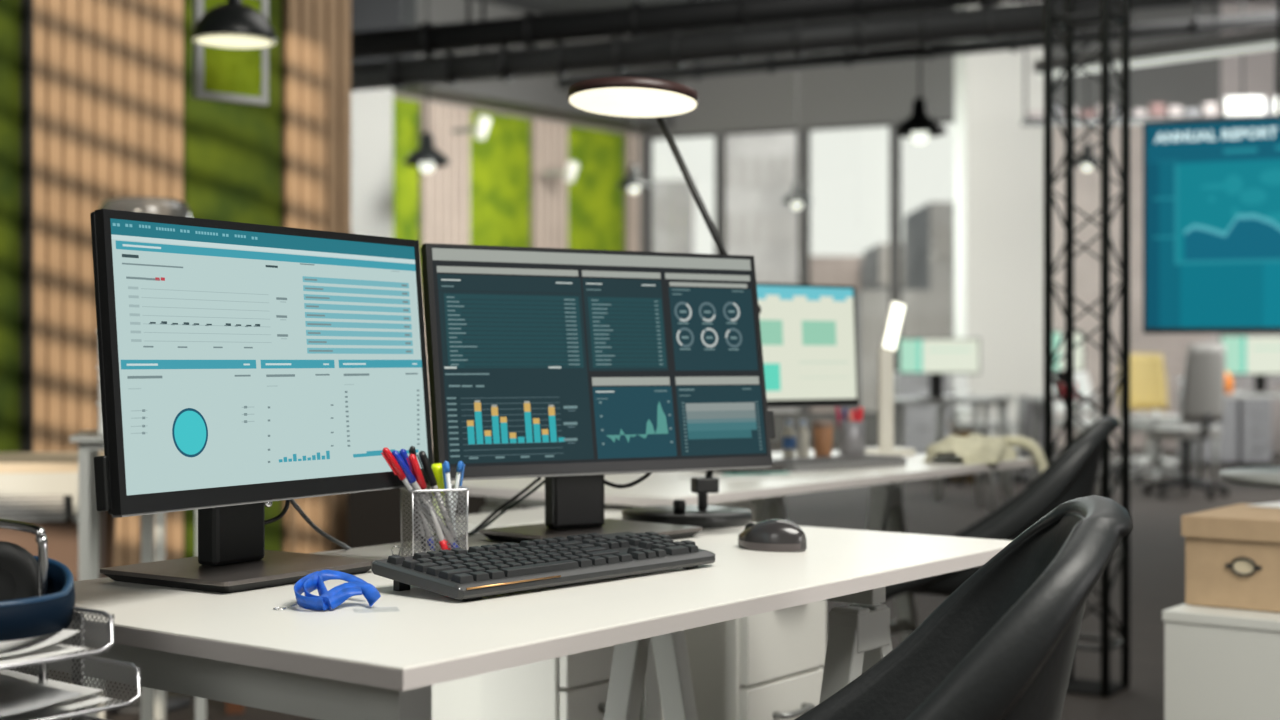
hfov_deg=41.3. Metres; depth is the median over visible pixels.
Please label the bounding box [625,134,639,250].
cladding
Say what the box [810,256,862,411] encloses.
office building
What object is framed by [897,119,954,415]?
window
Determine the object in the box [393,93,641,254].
wall
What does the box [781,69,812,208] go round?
pendant lamp
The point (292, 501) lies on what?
cable
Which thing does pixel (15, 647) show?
paper sheet
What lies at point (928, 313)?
window
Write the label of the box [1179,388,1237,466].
base cabinet
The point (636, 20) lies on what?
ceiling beam
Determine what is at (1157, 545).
floor
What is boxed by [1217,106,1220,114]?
carton
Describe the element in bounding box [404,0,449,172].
pendant lamp
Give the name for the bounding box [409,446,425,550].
pen
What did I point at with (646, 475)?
cable
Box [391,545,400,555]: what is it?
binder clip
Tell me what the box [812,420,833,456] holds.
paper cup
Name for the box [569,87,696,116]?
diffuser
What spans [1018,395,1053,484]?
base cabinet
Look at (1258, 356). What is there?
computer monitor
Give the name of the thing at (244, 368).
computer monitor
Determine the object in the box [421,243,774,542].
computer monitor
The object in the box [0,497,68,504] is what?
magazine
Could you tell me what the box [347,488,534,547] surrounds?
base cabinet
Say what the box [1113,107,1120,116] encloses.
carton
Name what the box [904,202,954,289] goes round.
office building
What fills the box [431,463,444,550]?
highlighter
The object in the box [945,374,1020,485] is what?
swivel chair
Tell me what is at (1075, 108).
carton
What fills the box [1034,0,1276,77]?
linear light
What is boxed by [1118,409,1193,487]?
swivel chair
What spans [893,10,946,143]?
pendant lamp
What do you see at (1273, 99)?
lamp
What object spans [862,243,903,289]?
office building
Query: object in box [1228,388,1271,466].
base cabinet
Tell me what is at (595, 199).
cladding
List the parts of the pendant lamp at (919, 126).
lamp shade, cord, bulb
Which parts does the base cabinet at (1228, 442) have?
drawer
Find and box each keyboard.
[371,531,714,600]
[772,454,906,471]
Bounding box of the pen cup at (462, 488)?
[400,484,468,556]
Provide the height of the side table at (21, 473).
0.736 m
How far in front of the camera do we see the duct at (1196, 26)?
12.45 m
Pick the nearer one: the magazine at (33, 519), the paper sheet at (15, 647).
the paper sheet at (15, 647)
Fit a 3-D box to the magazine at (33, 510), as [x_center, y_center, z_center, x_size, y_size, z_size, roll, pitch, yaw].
[-1.544,0.365,4.200,0.257,0.010,0.196,0,0,-12]
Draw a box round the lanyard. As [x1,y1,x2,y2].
[273,570,380,610]
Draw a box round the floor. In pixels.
[48,443,1279,719]
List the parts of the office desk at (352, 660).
leg, rail, leg, leg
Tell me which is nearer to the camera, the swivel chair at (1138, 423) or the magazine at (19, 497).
the magazine at (19, 497)
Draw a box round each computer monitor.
[90,209,432,592]
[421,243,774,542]
[714,283,858,472]
[899,338,979,399]
[1042,331,1083,397]
[1220,335,1279,392]
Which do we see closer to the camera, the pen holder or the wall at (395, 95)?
the pen holder
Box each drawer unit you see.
[481,645,663,719]
[684,600,825,719]
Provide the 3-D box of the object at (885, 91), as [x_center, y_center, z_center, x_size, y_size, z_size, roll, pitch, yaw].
[3.122,-1.414,19.527,6.744,4.800,0.062,0,0,24]
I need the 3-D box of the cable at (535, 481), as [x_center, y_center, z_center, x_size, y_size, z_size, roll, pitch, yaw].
[-0.199,0.213,2.483,0.111,0.088,0.044,0,0,0]
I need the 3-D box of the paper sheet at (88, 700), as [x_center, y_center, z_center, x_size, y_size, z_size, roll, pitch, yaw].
[-0.611,0.299,1.477,0.230,0.005,0.190,0,0,35]
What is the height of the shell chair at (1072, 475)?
0.855 m
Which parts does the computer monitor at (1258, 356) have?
plate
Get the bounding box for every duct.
[351,0,1130,90]
[557,0,1276,89]
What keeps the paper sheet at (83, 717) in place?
on the tray stack
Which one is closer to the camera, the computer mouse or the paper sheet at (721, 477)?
the computer mouse
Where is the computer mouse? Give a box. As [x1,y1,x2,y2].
[738,519,806,551]
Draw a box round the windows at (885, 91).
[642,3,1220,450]
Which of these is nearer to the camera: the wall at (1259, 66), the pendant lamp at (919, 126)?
the pendant lamp at (919, 126)
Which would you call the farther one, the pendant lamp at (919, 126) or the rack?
the pendant lamp at (919, 126)
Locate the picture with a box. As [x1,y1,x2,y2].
[192,0,268,105]
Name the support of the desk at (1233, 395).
on the floor
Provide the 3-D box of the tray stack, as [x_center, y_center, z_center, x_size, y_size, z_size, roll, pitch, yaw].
[-0.659,0.262,1.486,0.343,0.231,0.304,0,0,37]
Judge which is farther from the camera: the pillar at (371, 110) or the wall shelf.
the wall shelf
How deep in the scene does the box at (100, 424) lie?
3.72 m
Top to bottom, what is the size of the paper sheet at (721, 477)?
0.002 m
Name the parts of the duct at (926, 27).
hanger rod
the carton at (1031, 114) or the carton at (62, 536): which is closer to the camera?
the carton at (62, 536)
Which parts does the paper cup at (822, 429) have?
cup lid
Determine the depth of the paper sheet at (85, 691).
1.53 m
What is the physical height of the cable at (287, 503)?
0.042 m
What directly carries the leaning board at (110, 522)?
on the floor
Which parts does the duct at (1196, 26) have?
hanger rod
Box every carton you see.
[0,511,105,580]
[1027,111,1041,117]
[1053,105,1059,117]
[1061,107,1076,116]
[1078,110,1093,116]
[1095,104,1111,116]
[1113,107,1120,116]
[1130,109,1146,115]
[1147,103,1164,115]
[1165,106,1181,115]
[1182,108,1199,115]
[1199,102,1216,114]
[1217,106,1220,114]
[1265,101,1270,114]
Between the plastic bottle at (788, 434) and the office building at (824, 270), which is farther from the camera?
the office building at (824, 270)
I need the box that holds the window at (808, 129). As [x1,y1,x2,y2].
[806,123,891,414]
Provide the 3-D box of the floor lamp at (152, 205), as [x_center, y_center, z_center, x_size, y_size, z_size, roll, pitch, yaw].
[-1.415,0.262,4.860,0.260,1.448,0.260,0,0,0]
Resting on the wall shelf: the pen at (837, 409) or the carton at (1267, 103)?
the carton at (1267, 103)
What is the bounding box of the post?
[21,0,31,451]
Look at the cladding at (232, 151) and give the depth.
6.57 m
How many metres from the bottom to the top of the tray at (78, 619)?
0.033 m
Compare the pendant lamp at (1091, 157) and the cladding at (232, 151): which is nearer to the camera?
the cladding at (232, 151)
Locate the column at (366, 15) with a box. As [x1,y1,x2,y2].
[351,0,416,62]
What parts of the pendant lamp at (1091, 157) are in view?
cord, bulb, lamp shade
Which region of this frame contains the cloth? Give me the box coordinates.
[922,433,1047,473]
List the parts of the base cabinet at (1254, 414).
drawer, drawer, drawer, drawer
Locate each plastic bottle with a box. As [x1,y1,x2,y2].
[783,419,794,458]
[797,419,808,457]
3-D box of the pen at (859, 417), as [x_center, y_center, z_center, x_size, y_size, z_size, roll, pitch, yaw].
[0.575,0.187,4.476,0.027,0.127,0.016,0,0,13]
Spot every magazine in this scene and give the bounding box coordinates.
[0,495,67,499]
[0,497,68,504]
[0,501,68,508]
[0,505,68,513]
[0,510,68,517]
[0,514,68,521]
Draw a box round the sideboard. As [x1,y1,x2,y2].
[428,499,754,719]
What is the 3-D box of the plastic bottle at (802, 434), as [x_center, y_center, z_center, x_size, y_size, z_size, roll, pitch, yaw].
[0.416,0.204,4.340,0.031,0.104,0.031,0,0,0]
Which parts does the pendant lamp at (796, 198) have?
lamp shade, cord, bulb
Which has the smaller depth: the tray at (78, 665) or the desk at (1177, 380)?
the tray at (78, 665)
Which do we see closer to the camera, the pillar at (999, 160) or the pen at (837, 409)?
the pen at (837, 409)
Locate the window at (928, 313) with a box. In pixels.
[839,290,954,411]
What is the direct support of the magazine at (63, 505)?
on the magazine at (33, 510)
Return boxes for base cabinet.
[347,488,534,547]
[894,372,950,453]
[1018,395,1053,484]
[1162,603,1279,719]
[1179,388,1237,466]
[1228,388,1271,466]
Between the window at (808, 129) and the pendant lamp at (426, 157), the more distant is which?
the window at (808, 129)
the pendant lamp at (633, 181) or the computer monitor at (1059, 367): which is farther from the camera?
the pendant lamp at (633, 181)
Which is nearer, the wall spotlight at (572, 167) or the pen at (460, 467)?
the pen at (460, 467)
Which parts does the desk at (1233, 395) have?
leg, leg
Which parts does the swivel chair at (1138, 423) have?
leg, backrest, leg, post, seat, leg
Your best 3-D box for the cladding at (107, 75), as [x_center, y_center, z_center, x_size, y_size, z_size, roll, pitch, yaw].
[-1.954,-1.414,6.243,0.600,4.760,0.039,0,0,-44]
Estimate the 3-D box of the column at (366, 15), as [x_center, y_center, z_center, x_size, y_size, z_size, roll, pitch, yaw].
[-2.325,-2.964,12.900,1.150,1.600,0.900,0,0,0]
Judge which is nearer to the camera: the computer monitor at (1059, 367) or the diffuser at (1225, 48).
the diffuser at (1225, 48)
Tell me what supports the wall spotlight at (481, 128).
attached to the cladding at (444, 191)
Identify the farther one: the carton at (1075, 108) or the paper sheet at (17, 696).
the carton at (1075, 108)
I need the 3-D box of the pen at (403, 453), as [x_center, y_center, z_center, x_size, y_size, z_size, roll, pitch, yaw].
[-0.280,0.180,2.135,0.055,0.138,0.009,0,0,-42]
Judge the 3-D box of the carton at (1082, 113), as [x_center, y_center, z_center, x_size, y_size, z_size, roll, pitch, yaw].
[3.953,-2.166,15.057,0.110,0.070,0.200,0,0,6]
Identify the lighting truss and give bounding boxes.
[1043,0,1129,697]
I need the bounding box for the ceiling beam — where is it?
[351,0,1032,59]
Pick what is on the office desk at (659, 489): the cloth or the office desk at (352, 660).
the cloth
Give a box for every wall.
[20,0,282,550]
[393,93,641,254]
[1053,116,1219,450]
[1221,2,1279,452]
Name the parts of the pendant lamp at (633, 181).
lamp shade, cord, bulb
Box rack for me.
[70,430,205,719]
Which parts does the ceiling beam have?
hanger rod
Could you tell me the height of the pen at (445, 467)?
0.121 m
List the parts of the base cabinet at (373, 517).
door, door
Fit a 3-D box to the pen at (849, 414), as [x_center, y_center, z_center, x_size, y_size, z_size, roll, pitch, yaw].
[0.553,0.193,4.473,0.012,0.114,0.018,0,0,39]
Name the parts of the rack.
cross rail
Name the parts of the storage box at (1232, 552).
lid, ring pull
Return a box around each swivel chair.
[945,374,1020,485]
[949,422,986,480]
[1053,371,1119,478]
[1115,353,1180,471]
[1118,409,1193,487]
[1143,343,1228,499]
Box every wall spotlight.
[452,115,490,139]
[542,160,578,182]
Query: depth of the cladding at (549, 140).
19.50 m
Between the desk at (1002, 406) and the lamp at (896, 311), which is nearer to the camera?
the lamp at (896, 311)
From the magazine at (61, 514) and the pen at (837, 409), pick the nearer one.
the magazine at (61, 514)
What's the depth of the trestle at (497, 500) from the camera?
3.71 m
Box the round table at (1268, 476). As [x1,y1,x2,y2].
[1220,466,1279,488]
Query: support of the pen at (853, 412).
in the pen holder
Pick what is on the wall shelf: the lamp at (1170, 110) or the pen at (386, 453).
the lamp at (1170, 110)
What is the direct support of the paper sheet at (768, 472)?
on the paper sheet at (721, 477)
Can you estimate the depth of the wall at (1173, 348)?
18.58 m
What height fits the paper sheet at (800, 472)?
0.002 m
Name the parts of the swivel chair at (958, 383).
backrest, leg, post, seat, leg, leg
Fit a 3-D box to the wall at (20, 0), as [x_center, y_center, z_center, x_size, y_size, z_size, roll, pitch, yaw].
[-2.694,-1.414,5.643,4.028,4.800,0.121,0,0,-44]
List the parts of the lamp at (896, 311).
post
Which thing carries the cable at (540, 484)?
on the office desk at (352, 660)
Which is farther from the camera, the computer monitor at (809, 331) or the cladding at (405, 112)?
the cladding at (405, 112)
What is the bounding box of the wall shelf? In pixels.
[1021,0,1276,125]
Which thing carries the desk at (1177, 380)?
on the floor
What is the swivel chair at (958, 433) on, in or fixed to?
on the floor
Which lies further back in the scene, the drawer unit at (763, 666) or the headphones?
the drawer unit at (763, 666)
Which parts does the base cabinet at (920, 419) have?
drawer, drawer, drawer, drawer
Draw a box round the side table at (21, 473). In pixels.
[0,451,165,719]
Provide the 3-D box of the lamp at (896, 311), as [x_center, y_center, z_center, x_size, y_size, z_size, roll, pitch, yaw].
[0.668,0.047,4.620,0.150,0.418,0.100,0,0,-10]
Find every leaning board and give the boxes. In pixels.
[106,511,115,576]
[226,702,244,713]
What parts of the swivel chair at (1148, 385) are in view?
leg, backrest, leg, leg, leg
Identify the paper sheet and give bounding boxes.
[0,629,80,656]
[0,644,87,664]
[0,669,102,704]
[0,674,81,716]
[0,695,110,719]
[679,474,789,480]
[720,471,822,475]
[723,472,788,474]
[1247,502,1279,507]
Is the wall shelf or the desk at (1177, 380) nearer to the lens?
the wall shelf
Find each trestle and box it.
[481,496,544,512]
[603,586,891,719]
[750,482,917,641]
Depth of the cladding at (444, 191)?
18.26 m
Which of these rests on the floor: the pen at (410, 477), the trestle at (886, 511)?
the trestle at (886, 511)
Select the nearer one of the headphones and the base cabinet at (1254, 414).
the headphones
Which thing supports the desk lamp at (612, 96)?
on the office desk at (352, 660)
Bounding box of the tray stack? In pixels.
[0,519,141,719]
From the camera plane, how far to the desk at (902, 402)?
10.99 m
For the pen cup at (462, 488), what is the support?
on the office desk at (352, 660)
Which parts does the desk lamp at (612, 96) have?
dimmer knob, arm, arm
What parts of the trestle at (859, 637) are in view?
leg, leg, leg, leg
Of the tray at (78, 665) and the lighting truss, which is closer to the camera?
the tray at (78, 665)
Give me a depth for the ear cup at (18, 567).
1.55 m
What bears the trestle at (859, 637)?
on the floor
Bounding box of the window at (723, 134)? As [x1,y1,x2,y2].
[721,128,800,413]
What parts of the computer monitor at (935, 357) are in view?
plate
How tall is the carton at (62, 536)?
0.202 m
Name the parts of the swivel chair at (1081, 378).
backrest, seat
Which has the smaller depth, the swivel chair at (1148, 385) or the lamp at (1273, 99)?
the lamp at (1273, 99)
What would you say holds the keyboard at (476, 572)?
on the office desk at (352, 660)
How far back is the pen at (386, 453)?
2.09 m
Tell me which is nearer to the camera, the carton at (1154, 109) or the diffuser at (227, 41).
the diffuser at (227, 41)
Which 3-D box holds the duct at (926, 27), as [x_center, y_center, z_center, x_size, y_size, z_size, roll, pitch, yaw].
[0.386,-2.731,9.750,4.668,2.167,0.206,0,0,19]
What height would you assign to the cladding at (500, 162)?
3.700 m
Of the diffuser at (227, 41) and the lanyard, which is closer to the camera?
the lanyard
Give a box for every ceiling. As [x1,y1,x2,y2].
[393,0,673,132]
[481,0,1274,36]
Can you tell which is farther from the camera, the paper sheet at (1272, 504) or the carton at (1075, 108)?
the carton at (1075, 108)
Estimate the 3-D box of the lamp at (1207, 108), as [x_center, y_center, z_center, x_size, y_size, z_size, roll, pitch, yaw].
[4.997,-2.191,14.948,0.110,0.120,0.200,0,0,6]
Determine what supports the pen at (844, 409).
in the pen holder
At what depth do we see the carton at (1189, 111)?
14.86 m
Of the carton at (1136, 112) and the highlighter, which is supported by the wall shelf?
the carton at (1136, 112)
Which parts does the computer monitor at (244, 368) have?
plate, trim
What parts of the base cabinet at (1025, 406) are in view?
drawer, drawer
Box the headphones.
[0,541,74,641]
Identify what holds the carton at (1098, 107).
on the wall shelf
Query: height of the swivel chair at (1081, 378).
0.897 m
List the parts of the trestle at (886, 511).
leg, leg, leg, leg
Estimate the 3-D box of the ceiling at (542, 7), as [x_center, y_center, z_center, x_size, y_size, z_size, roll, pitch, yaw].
[1.000,-3.864,9.950,22.000,0.100,25.100,0,0,0]
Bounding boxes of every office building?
[653,180,693,252]
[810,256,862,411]
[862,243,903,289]
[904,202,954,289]
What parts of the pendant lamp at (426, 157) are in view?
lamp shade, cord, bulb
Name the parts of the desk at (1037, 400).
leg, leg, leg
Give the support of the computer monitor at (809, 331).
on the office desk at (659, 489)
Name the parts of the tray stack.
carry handle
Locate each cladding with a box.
[0,0,19,452]
[32,0,182,566]
[183,0,280,557]
[283,0,350,553]
[393,97,418,239]
[420,101,469,450]
[470,110,529,246]
[531,119,567,248]
[568,125,623,250]
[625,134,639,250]
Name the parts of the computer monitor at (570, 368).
plate, trim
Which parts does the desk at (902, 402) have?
leg, leg, leg, leg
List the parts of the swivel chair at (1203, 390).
leg, leg, seat, post, leg, backrest, leg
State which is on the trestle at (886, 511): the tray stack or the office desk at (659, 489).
the office desk at (659, 489)
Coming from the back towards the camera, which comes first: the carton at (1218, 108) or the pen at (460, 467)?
the carton at (1218, 108)
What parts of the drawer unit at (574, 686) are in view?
drawer, handle, drawer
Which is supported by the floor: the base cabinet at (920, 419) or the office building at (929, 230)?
the base cabinet at (920, 419)
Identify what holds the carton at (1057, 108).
on the wall shelf
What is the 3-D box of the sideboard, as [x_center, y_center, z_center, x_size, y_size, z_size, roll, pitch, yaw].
[-0.062,0.636,3.273,0.248,0.700,0.752,0,0,38]
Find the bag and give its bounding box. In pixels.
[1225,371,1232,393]
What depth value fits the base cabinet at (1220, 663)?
3.04 m
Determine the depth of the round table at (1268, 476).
3.79 m
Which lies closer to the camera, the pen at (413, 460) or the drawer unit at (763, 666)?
the pen at (413, 460)
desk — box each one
[8,516,1012,719]
[403,450,1035,506]
[888,398,997,512]
[933,395,1013,500]
[1028,396,1100,495]
[1176,379,1279,458]
[1196,393,1279,490]
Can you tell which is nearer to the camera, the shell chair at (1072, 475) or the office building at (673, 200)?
the shell chair at (1072, 475)
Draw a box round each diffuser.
[193,34,275,48]
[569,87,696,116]
[883,301,905,350]
[1038,42,1276,77]
[1225,97,1263,113]
[1275,98,1276,113]
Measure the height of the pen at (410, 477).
0.138 m
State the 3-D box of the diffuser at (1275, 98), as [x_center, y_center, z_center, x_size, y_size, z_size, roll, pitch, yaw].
[4.969,-1.942,12.986,0.220,0.125,0.006,0,0,8]
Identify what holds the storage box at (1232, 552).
on the base cabinet at (1220, 663)
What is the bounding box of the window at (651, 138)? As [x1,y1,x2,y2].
[648,133,716,253]
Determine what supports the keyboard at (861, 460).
on the office desk at (659, 489)
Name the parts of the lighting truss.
plate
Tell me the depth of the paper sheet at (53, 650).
1.45 m
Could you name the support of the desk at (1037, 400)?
on the floor
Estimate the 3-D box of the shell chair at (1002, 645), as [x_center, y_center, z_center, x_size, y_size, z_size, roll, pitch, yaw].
[0.188,0.558,1.656,0.558,0.855,0.443,0,0,8]
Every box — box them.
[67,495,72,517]
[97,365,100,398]
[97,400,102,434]
[1181,503,1279,612]
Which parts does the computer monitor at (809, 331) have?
plate, trim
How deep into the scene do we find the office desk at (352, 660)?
1.70 m
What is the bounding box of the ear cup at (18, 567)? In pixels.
[0,541,37,600]
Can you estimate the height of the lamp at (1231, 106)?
1.947 m
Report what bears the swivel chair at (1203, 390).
on the floor
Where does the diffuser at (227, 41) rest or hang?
attached to the pendant lamp at (233, 24)
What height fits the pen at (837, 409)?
0.130 m
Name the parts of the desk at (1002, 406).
leg, leg, leg, leg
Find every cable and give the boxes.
[265,500,289,523]
[290,499,350,549]
[468,477,540,535]
[470,479,544,535]
[602,473,651,488]
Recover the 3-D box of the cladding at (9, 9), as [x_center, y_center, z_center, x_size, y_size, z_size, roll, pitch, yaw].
[-3.120,-1.414,5.100,2.621,4.760,0.066,0,0,-44]
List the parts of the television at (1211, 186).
trim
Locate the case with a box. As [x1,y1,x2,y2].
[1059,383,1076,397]
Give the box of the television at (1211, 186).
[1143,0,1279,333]
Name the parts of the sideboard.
drawer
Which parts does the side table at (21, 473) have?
leg, leg, leg, leg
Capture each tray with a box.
[0,606,114,669]
[7,653,141,719]
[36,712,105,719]
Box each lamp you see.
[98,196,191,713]
[192,0,276,48]
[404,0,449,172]
[568,77,760,528]
[618,0,649,193]
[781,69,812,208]
[865,301,914,454]
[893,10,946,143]
[1074,46,1100,170]
[1221,0,1264,117]
[1271,96,1276,114]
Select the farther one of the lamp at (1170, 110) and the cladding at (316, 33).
the lamp at (1170, 110)
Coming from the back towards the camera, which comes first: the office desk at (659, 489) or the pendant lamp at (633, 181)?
the pendant lamp at (633, 181)
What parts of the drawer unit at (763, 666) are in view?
drawer, drawer, handle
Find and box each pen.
[381,447,450,549]
[392,450,457,548]
[399,449,434,550]
[407,454,447,549]
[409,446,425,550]
[417,451,459,547]
[442,461,456,535]
[453,461,464,513]
[835,407,841,426]
[843,408,846,420]
[847,412,851,420]
[851,410,855,420]
[856,407,862,420]
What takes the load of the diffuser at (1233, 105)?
attached to the lamp at (1231, 106)
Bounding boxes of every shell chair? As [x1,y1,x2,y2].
[794,495,1132,719]
[880,416,1119,603]
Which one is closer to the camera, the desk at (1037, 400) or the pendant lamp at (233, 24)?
the pendant lamp at (233, 24)
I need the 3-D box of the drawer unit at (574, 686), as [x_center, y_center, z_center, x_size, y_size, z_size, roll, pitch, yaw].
[-0.094,0.676,2.801,0.208,0.620,0.270,0,0,37]
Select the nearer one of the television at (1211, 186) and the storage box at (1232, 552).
the storage box at (1232, 552)
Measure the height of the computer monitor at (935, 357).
0.398 m
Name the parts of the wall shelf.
hanger rod, hanger rod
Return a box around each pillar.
[351,88,392,237]
[955,0,1042,456]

